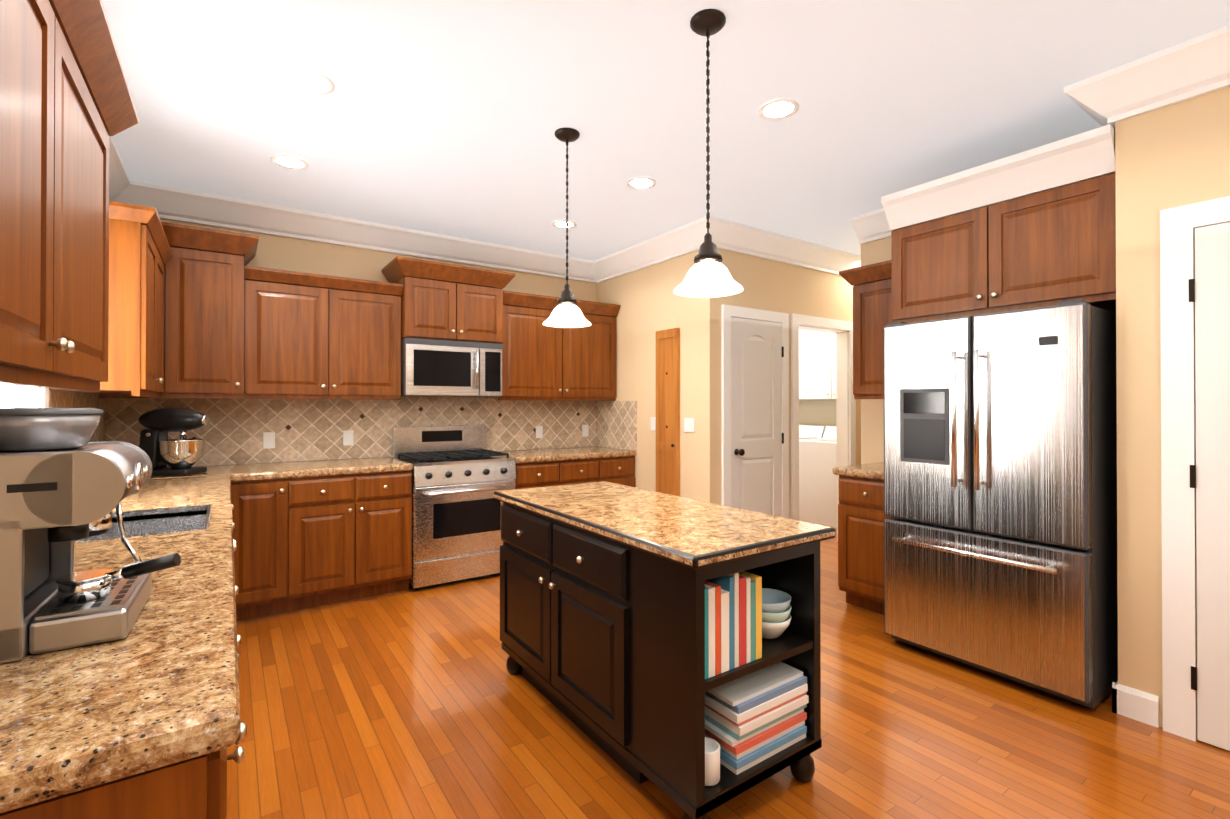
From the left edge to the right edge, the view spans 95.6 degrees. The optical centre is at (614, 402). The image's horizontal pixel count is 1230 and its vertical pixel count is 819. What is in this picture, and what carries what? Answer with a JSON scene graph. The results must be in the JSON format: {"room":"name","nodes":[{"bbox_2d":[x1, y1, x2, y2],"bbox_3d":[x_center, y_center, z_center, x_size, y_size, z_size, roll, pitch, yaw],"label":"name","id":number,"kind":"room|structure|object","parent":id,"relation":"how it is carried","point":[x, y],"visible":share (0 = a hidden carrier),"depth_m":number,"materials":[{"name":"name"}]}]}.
{"room":"kitchen","nodes":[
{"label":"kitchen","id":0,"kind":"room"},
{"bbox_2d":[160,218,596,466],"bbox_3d":[-1.786,-0.012,4.587,3.830,2.740,0.120,0,0,-35],"label":"wall","id":1,"kind":"structure","parent":0,"point":[291,254],"depth_m":4.31,"materials":[{"name":"beige paint"}]},
{"bbox_2d":[0,464,239,812],"bbox_3d":[-1.862,0.525,2.130,0.660,0.207,3.817,0,0,-35],"label":"countertop","id":2,"kind":"structure","parent":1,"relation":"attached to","point":[157,687],"depth_m":0.86,"materials":[{"name":"stone"}]},
{"bbox_2d":[0,408,180,663],"bbox_3d":[-1.039,0.214,1.036,0.383,0.407,0.332,0,0,-33],"label":"espresso machine","id":3,"kind":"object","parent":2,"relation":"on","point":[65,483],"visible":1,"depth_m":0.96,"materials":[{"name":"silver metal"}]},
{"bbox_2d":[138,408,210,475],"bbox_3d":[-2.630,0.232,3.320,0.380,0.397,0.226,0,0,-5],"label":"stand mixer","id":4,"kind":"object","parent":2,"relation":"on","point":[181,456],"visible":0.98,"depth_m":3.27,"materials":[{"name":"black plastic"}]},
{"bbox_2d":[92,222,258,398],"bbox_3d":[-2.752,-0.544,3.542,0.801,1.043,0.491,0,0,-35],"label":"upper cabinet","id":5,"kind":"object","parent":1,"relation":"attached to","point":[204,315],"visible":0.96,"depth_m":3.47,"materials":[{"name":"brown wood"}]},
{"bbox_2d":[244,266,402,399],"bbox_3d":[-2.104,-0.451,4.052,0.991,0.863,0.391,0,0,-35],"label":"upper cabinet","id":6,"kind":"object","parent":1,"relation":"attached to","point":[311,336],"visible":0.98,"depth_m":3.90,"materials":[{"name":"brown wood"}]},
{"bbox_2d":[236,457,412,481],"bbox_3d":[-2.048,0.459,3.910,1.065,0.050,0.683,0,0,-35],"label":"countertop","id":7,"kind":"structure","parent":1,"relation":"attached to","point":[314,468],"depth_m":3.75,"materials":[{"name":"stone"}]},
{"bbox_2d":[133,181,604,282],"bbox_3d":[-1.601,-1.295,4.564,3.560,0.175,0.140,0,0,-35],"label":"crown molding","id":8,"kind":"structure","parent":1,"relation":"attached to","point":[170,203],"depth_m":4.23,"materials":[{"name":"white"}]},
{"bbox_2d":[382,256,515,343],"bbox_3d":[-1.343,-0.774,4.522,0.936,0.573,0.491,0,0,-35],"label":"upper cabinet","id":9,"kind":"object","parent":1,"relation":"attached to","point":[445,301],"visible":1,"depth_m":4.35,"materials":[{"name":"brown wood"}]},
{"bbox_2d":[401,337,502,396],"bbox_3d":[-1.350,-0.264,4.529,0.776,0.433,0.467,0,0,-35],"label":"microwave","id":10,"kind":"object","parent":9,"relation":"attached to","point":[438,368],"visible":1,"depth_m":4.35,"materials":[{"name":"grey metal"}]},
{"bbox_2d":[485,290,620,400],"bbox_3d":[-0.552,-0.468,5.120,1.189,0.908,0.410,0,0,-35],"label":"upper cabinet","id":11,"kind":"object","parent":1,"relation":"attached to","point":[541,361],"visible":0.92,"depth_m":4.96,"materials":[{"name":"brown wood"}]},
{"bbox_2d":[102,0,1229,260],"bbox_3d":[1.188,-1.440,3.057,7.200,0.100,7.300,0,0,-35],"label":"ceiling","id":12,"kind":"structure","parent":0,"point":[442,116],"depth_m":2.59,"materials":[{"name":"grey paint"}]},
{"bbox_2d":[270,155,307,169],"bbox_3d":[-1.881,-1.386,3.225,0.189,0.006,0.189,0,0,16],"label":"recessed light","id":13,"kind":"object","parent":12,"relation":"in","point":[290,162],"depth_m":3.22,"materials":[{"name":"white"}]},
{"bbox_2d":[285,68,334,93],"bbox_3d":[-1.322,-1.390,2.420,0.189,0.006,0.189,0,0,16],"label":"recessed light","id":14,"kind":"object","parent":12,"relation":"in","point":[311,81],"depth_m":2.41,"materials":[{"name":"white"}]},
{"bbox_2d":[552,220,576,228],"bbox_3d":[-0.393,-1.380,4.332,0.189,0.006,0.189,0,0,-44],"label":"recessed light","id":15,"kind":"object","parent":12,"relation":"in","point":[561,223],"depth_m":4.33,"materials":[{"name":"white glass"}]},
{"bbox_2d":[543,127,590,327],"bbox_3d":[-0.248,-0.896,2.884,0.252,0.989,0.252,0,0,-35],"label":"pendant light","id":16,"kind":"object","parent":12,"relation":"hanging from","point":[566,313],"visible":0.98,"depth_m":2.86,"materials":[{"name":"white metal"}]},
{"bbox_2d":[626,177,655,188],"bbox_3d":[0.166,-1.384,3.528,0.189,0.006,0.189,0,0,16],"label":"recessed light","id":17,"kind":"object","parent":12,"relation":"in","point":[645,182],"depth_m":3.52,"materials":[{"name":"white"}]},
{"bbox_2d":[593,222,698,280],"bbox_3d":[0.262,-1.293,4.879,0.140,0.175,1.410,0,0,-35],"label":"crown molding","id":18,"kind":"structure","parent":12,"relation":"attached to","point":[677,242],"depth_m":4.84,"materials":[{"name":"white"}]},
{"bbox_2d":[673,9,742,297],"bbox_3d":[0.340,-0.900,2.038,0.252,0.989,0.252,0,0,-35],"label":"pendant light","id":19,"kind":"object","parent":12,"relation":"hanging from","point":[708,275],"visible":1,"depth_m":2.02,"materials":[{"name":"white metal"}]},
{"bbox_2d":[758,98,798,119],"bbox_3d":[0.777,-1.389,2.649,0.189,0.006,0.189,0,0,-44],"label":"recessed light","id":20,"kind":"object","parent":12,"relation":"in","point":[776,109],"depth_m":2.65,"materials":[{"name":"white"}]},
{"bbox_2d":[1064,24,1229,127],"bbox_3d":[2.718,-1.311,1.538,0.140,0.175,2.360,0,0,-35],"label":"crown molding","id":21,"kind":"structure","parent":12,"relation":"attached to","point":[1179,72],"depth_m":2.26,"materials":[{"name":"white wood"}]},
{"bbox_2d":[227,520,1229,818],"bbox_3d":[1.188,1.400,3.042,7.200,0.100,7.300,0,0,-35],"label":"floor","id":22,"kind":"structure","parent":0,"point":[413,704],"depth_m":2.21,"materials":[{"name":"brown wood"}]},
{"bbox_2d":[0,586,239,818],"bbox_3d":[-1.066,0.905,0.969,0.641,0.868,0.983,0,0,-35],"label":"base cabinet","id":23,"kind":"object","parent":22,"relation":"on","point":[194,788],"depth_m":0.71,"materials":[{"name":"brown wood"}]},
{"bbox_2d":[231,478,302,620],"bbox_3d":[-2.359,0.919,3.709,0.393,0.868,0.651,0,0,-35],"label":"base cabinet","id":24,"kind":"object","parent":22,"relation":"on","point":[267,515],"depth_m":3.47,"materials":[{"name":"brown wood"}]},
{"bbox_2d":[303,470,411,608],"bbox_3d":[-1.961,0.921,3.986,0.827,0.868,0.651,0,0,-35],"label":"base cabinet","id":25,"kind":"object","parent":22,"relation":"on","point":[305,542],"depth_m":3.76,"materials":[{"name":"brown wood"}]},
{"bbox_2d":[392,425,515,590],"bbox_3d":[-1.271,0.777,4.410,0.776,1.160,0.723,0,0,-35],"label":"range","id":26,"kind":"object","parent":22,"relation":"on","point":[461,474],"visible":0.92,"depth_m":4.17,"materials":[{"name":"silver metal"}]},
{"bbox_2d":[514,456,634,489],"bbox_3d":[-0.475,0.926,5.001,1.191,0.868,0.680,0,0,-35],"label":"base cabinet","id":27,"kind":"object","parent":22,"relation":"on","point":[619,470],"visible":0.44,"depth_m":4.73,"materials":[{"name":"brown wood"}]},
{"bbox_2d":[498,446,635,463],"bbox_3d":[-0.481,0.465,5.009,1.195,0.050,0.667,0,0,-35],"label":"countertop","id":28,"kind":"structure","parent":27,"relation":"on","point":[548,455],"depth_m":4.86,"materials":[{"name":"stone"}]},
{"bbox_2d":[493,481,834,818],"bbox_3d":[0.082,0.896,2.385,0.689,0.900,1.480,0,0,-35],"label":"kitchen island","id":29,"kind":"object","parent":22,"relation":"on","point":[602,611],"visible":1,"depth_m":1.97,"materials":[{"name":"black wood"}]},
{"bbox_2d":[705,737,719,786],"bbox_3d":[0.289,1.135,1.761,0.086,0.104,0.086,0,0,-35],"label":"candle jar","id":30,"kind":"object","parent":29,"relation":"in","point":[712,762],"visible":0.52,"depth_m":1.72,"materials":[{"name":"white wax"}]},
{"bbox_2d":[705,571,761,678],"bbox_3d":[0.305,0.693,1.858,0.272,0.299,0.238,0,0,-35],"label":"upright books","id":31,"kind":"object","parent":29,"relation":"in","point":[733,620],"visible":0.56,"depth_m":1.76,"materials":[{"name":"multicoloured paper"}]},
{"bbox_2d":[705,661,808,774],"bbox_3d":[0.455,1.074,1.976,0.369,0.228,0.274,0,0,-35],"label":"books","id":32,"kind":"object","parent":29,"relation":"in","point":[755,718],"visible":0.67,"depth_m":1.86,"materials":[{"name":"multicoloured paper"}]},
{"bbox_2d":[762,588,791,638],"bbox_3d":[0.550,0.772,2.017,0.170,0.143,0.170,0,0,-35],"label":"bowls","id":33,"kind":"object","parent":29,"relation":"in","point":[776,614],"visible":0.71,"depth_m":1.95,"materials":[{"name":"white ceramic"}]},
{"bbox_2d":[597,248,787,504],"bbox_3d":[0.633,-0.008,5.294,0.950,2.740,1.720,0,0,-35],"label":"wall block","id":34,"kind":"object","parent":22,"relation":"on","point":[649,301],"visible":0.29,"depth_m":4.63,"materials":[{"name":"beige paint"}]},
{"bbox_2d":[651,417,655,430],"bbox_3d":[0.336,0.190,4.880,0.006,0.116,0.072,0,0,-35],"label":"electrical outlet plate","id":35,"kind":"object","parent":34,"relation":"attached to","point":[653,419],"depth_m":4.87,"materials":[{"name":"white plastic"}]},
{"bbox_2d":[656,328,679,495],"bbox_3d":[0.431,0.369,4.695,0.059,1.960,0.280,0,0,-35],"label":"pine door","id":36,"kind":"structure","parent":34,"relation":"attached to","point":[667,411],"depth_m":4.68,"materials":[{"name":"brown wood"}]},
{"bbox_2d":[684,418,693,432],"bbox_3d":[0.597,0.188,4.501,0.012,0.116,0.120,0,0,-35],"label":"electrical outlet plate","id":37,"kind":"object","parent":34,"relation":"attached to","point":[688,422],"depth_m":4.49,"materials":[{"name":"white plastic"}]},
{"bbox_2d":[721,304,788,517],"bbox_3d":[1.192,0.295,4.576,0.796,2.125,0.090,0,0,-35],"label":"pantry door","id":38,"kind":"structure","parent":34,"relation":"attached to","point":[755,410],"depth_m":4.59,"materials":[{"name":"white wood"}]},
{"bbox_2d":[799,425,825,439],"bbox_3d":[2.193,0.831,6.922,0.684,1.080,0.680,0,0,-35],"label":"dryer","id":39,"kind":"object","parent":22,"relation":"on","point":[810,431],"visible":0.08,"depth_m":6.85,"materials":[{"name":"white metal"}]},
{"bbox_2d":[799,426,836,527],"bbox_3d":[2.593,0.827,6.347,0.684,1.080,0.680,0,0,-35],"label":"washer","id":40,"kind":"object","parent":22,"relation":"on","point":[817,483],"visible":0.44,"depth_m":6.24,"materials":[{"name":"white metal"}]},
{"bbox_2d":[838,475,890,614],"bbox_3d":[1.849,0.919,3.711,0.665,0.868,0.420,0,0,-35],"label":"base cabinet","id":41,"kind":"object","parent":22,"relation":"on","point":[862,517],"visible":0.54,"depth_m":3.58,"materials":[{"name":"brown wood"}]},
{"bbox_2d":[832,462,883,479],"bbox_3d":[1.848,0.458,3.724,0.657,0.050,0.460,0,0,-35],"label":"countertop","id":42,"kind":"structure","parent":41,"relation":"on","point":[872,470],"depth_m":3.63,"materials":[{"name":"stone"}]},
{"bbox_2d":[883,300,1117,708],"bbox_3d":[2.047,0.456,2.943,0.877,1.787,0.900,0,0,-35],"label":"refrigerator","id":43,"kind":"object","parent":22,"relation":"on","point":[1000,492],"visible":0.98,"depth_m":2.61,"materials":[{"name":"grey metal"}]},
{"bbox_2d":[1115,86,1229,749],"bbox_3d":[3.270,-0.028,1.665,0.920,2.740,2.490,0,0,-35],"label":"wall bump-out","id":44,"kind":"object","parent":22,"relation":"on","point":[1173,156],"visible":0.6,"depth_m":2.35,"materials":[{"name":"beige paint"}]},
{"bbox_2d":[1112,681,1142,714],"bbox_3d":[2.499,1.285,2.648,0.816,0.125,0.016,0,0,-35],"label":"baseboard","id":45,"kind":"structure","parent":44,"relation":"attached to","point":[1123,697],"depth_m":2.39,"materials":[{"name":"white wood"}]},
{"bbox_2d":[1160,196,1229,750],"bbox_3d":[2.497,0.276,1.887,0.090,2.135,0.950,0,0,-35],"label":"closet door","id":46,"kind":"structure","parent":44,"relation":"attached to","point":[1195,345],"depth_m":2.21,"materials":[{"name":"white wood"}]},
{"bbox_2d":[799,329,835,425],"bbox_3d":[2.839,-0.001,6.736,0.120,2.740,2.970,0,0,-35],"label":"wall","id":47,"kind":"structure","parent":0,"point":[817,412],"depth_m":7.05,"materials":[{"name":"beige paint"}]},
{"bbox_2d":[799,333,835,399],"bbox_3d":[2.642,-0.421,6.596,0.355,0.780,1.062,0,0,-35],"label":"upper cabinet","id":48,"kind":"object","parent":47,"relation":"attached to","point":[817,366],"visible":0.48,"depth_m":6.59,"materials":[{"name":"white"}]},
{"bbox_2d":[788,264,860,518],"bbox_3d":[2.391,-0.007,5.541,2.220,2.740,0.120,0,0,-35],"label":"wall","id":49,"kind":"structure","parent":0,"point":[812,292],"depth_m":5.11,"materials":[{"name":"beige paint"}]},
{"bbox_2d":[693,216,860,275],"bbox_3d":[1.968,-1.292,5.096,3.190,0.175,0.140,0,0,-35],"label":"crown molding","id":50,"kind":"structure","parent":49,"relation":"attached to","point":[728,235],"depth_m":4.63,"materials":[{"name":"white"}]},
{"bbox_2d":[791,313,855,541],"bbox_3d":[1.901,0.294,5.186,0.953,2.135,0.142,0,0,-35],"label":"trim","id":51,"kind":"structure","parent":49,"relation":"attached to","point":[845,420],"depth_m":5.36,"materials":[{"name":"white wood"}]},
{"bbox_2d":[861,237,891,463],"bbox_3d":[2.409,-0.017,3.606,0.120,2.740,1.680,0,0,-35],"label":"wall","id":52,"kind":"structure","parent":0,"point":[872,410],"depth_m":4.18,"materials":[{"name":"beige paint"}]},
{"bbox_2d":[839,260,892,398],"bbox_3d":[1.916,-0.475,3.846,0.410,0.908,0.554,0,0,-35],"label":"upper cabinet","id":53,"kind":"object","parent":52,"relation":"attached to","point":[871,284],"visible":0.23,"depth_m":3.83,"materials":[{"name":"brown wood"}]},
{"bbox_2d":[850,208,891,243],"bbox_3d":[2.302,-1.300,3.538,0.140,0.175,1.680,0,0,-35],"label":"crown molding","id":54,"kind":"structure","parent":52,"relation":"attached to","point":[873,225],"depth_m":4.11,"materials":[{"name":"white wood"}]},
{"bbox_2d":[881,124,1115,322],"bbox_3d":[2.191,-0.825,3.066,0.851,0.740,1.025,0,0,-35],"label":"upper cabinet","id":55,"kind":"object","parent":52,"relation":"attached to","point":[1032,228],"visible":0.88,"depth_m":2.79,"materials":[{"name":"brown wood"}]},
{"bbox_3d":[-1.492,-0.032,0.913,0.120,2.740,6.450,0,0,-35],"label":"wall","id":56,"kind":"structure","parent":0,"visible":0},
{"bbox_2d":[0,384,48,407],"bbox_3d":[-2.209,-0.246,1.980,0.160,1.200,0.920,0,0,-35],"label":"window","id":57,"kind":"structure","parent":56,"relation":"in","point":[14,396],"depth_m":2.29,"materials":[{"name":"white glass"}]},
{"bbox_2d":[0,0,71,383],"bbox_3d":[-1.186,-0.504,0.873,0.326,0.885,0.752,0,0,-35],"label":"upper cabinet","id":58,"kind":"object","parent":56,"relation":"attached to","point":[67,108],"depth_m":1.12,"materials":[{"name":"brown wood"}]},
{"bbox_2d":[0,0,115,387],"bbox_3d":[-1.545,-0.502,1.389,0.326,0.885,0.752,0,0,-35],"label":"upper cabinet","id":59,"kind":"object","parent":56,"relation":"attached to","point":[93,107],"depth_m":1.53,"materials":[{"name":"brown wood"}]},
{"bbox_2d":[49,201,172,397],"bbox_3d":[-2.556,-0.463,2.877,0.364,0.873,0.962,0,0,-35],"label":"upper cabinet","id":60,"kind":"object","parent":56,"relation":"attached to","point":[140,254],"visible":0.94,"depth_m":2.58,"materials":[{"name":"brown wood"}]},
{"bbox_2d":[109,136,132,204],"bbox_3d":[-1.357,-1.314,0.953,0.140,0.175,6.350,0,0,-35],"label":"crown molding","id":61,"kind":"structure","parent":56,"relation":"attached to","point":[120,184],"depth_m":3.34,"materials":[{"name":"white wood"}]},
{"bbox_2d":[49,390,636,466],"bbox_3d":[-0.621,0.190,3.014,3.708,0.478,3.789,0,0,-35],"label":"tile backsplash","id":62,"kind":"structure","parent":56,"relation":"attached to","point":[232,431],"depth_m":4.29,"materials":[{"name":"tile"}]},
{"bbox_2d":[263,432,274,448],"bbox_3d":[-2.485,0.275,4.005,0.072,0.116,0.008,0,0,-35],"label":"electrical outlet plate","id":63,"kind":"object","parent":62,"relation":"attached to","point":[268,439],"depth_m":4.00,"materials":[{"name":"white plastic"}]},
{"bbox_2d":[343,430,352,445],"bbox_3d":[-2.059,0.276,4.301,0.072,0.116,0.008,0,0,-35],"label":"electrical outlet plate","id":64,"kind":"object","parent":62,"relation":"attached to","point":[347,434],"depth_m":4.30,"materials":[{"name":"white plastic"}]},
{"bbox_2d":[536,426,542,437],"bbox_3d":[-0.712,0.281,5.237,0.072,0.116,0.008,0,0,-35],"label":"electrical outlet plate","id":65,"kind":"object","parent":62,"relation":"attached to","point":[539,429],"depth_m":5.24,"materials":[{"name":"white plastic"}]},
{"bbox_2d":[582,425,588,436],"bbox_3d":[-0.293,0.283,5.528,0.072,0.116,0.008,0,0,-35],"label":"electrical outlet plate","id":66,"kind":"object","parent":62,"relation":"attached to","point":[585,428],"depth_m":5.52,"materials":[{"name":"white plastic"}]}
]}

